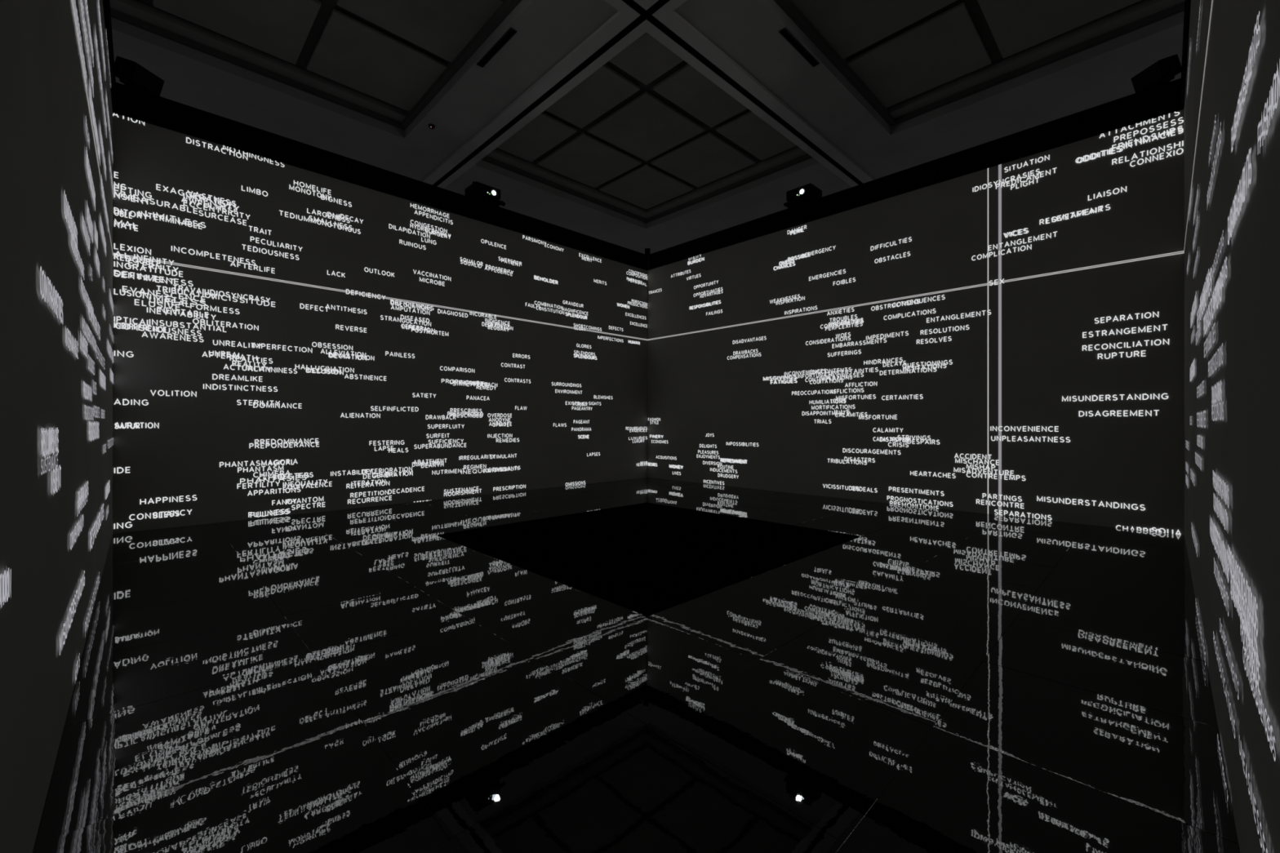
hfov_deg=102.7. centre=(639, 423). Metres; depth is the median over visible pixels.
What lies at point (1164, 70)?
projector
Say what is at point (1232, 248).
wall
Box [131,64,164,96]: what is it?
grille
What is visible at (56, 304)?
wall
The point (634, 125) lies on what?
ceiling
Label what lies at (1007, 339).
wall
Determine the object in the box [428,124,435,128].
smoke detector
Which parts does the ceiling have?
panel, coffer moulding, panel, panel, panel, panel, panel, panel, panel, panel, coffer moulding, panel, panel, panel, panel, panel, coffer moulding, panel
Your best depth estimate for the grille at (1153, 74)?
7.04 m
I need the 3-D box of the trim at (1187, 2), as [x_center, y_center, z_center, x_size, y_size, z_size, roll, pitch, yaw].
[4.079,-4.415,3.731,8.830,0.417,0.050,0,0,-44]
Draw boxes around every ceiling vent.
[476,27,517,67]
[778,27,819,66]
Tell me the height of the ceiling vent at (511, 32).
0.012 m
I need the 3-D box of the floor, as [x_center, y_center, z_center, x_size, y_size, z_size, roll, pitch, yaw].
[0.072,1.521,6.900,11.680,0.047,11.544,0,0,-44]
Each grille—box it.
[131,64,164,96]
[1131,62,1163,93]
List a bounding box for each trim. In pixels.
[102,0,115,111]
[112,82,648,270]
[648,78,1182,270]
[1181,0,1191,107]
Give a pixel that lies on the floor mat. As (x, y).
(647, 558)
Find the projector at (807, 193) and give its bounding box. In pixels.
[783,182,822,208]
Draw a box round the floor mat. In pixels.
[437,502,858,614]
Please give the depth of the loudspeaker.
7.01 m
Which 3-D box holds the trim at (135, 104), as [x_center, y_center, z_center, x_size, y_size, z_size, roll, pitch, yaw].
[-3.467,-4.415,10.526,10.280,0.417,0.050,0,0,-44]
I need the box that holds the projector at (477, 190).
[464,181,505,206]
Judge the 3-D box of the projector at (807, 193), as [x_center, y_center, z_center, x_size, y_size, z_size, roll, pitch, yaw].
[3.487,-4.822,10.791,0.556,0.394,0.746,0,0,-44]
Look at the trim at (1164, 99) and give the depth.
8.71 m
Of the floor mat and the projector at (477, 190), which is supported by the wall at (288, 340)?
the projector at (477, 190)
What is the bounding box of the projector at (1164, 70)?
[1131,53,1181,93]
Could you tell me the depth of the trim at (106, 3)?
5.91 m
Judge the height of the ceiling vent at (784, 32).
0.012 m
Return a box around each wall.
[0,0,113,852]
[112,112,647,533]
[647,106,1184,534]
[1183,0,1279,852]
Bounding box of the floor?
[32,477,1239,852]
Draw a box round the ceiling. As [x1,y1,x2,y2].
[110,0,1184,253]
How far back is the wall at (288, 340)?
8.80 m
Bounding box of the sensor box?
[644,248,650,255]

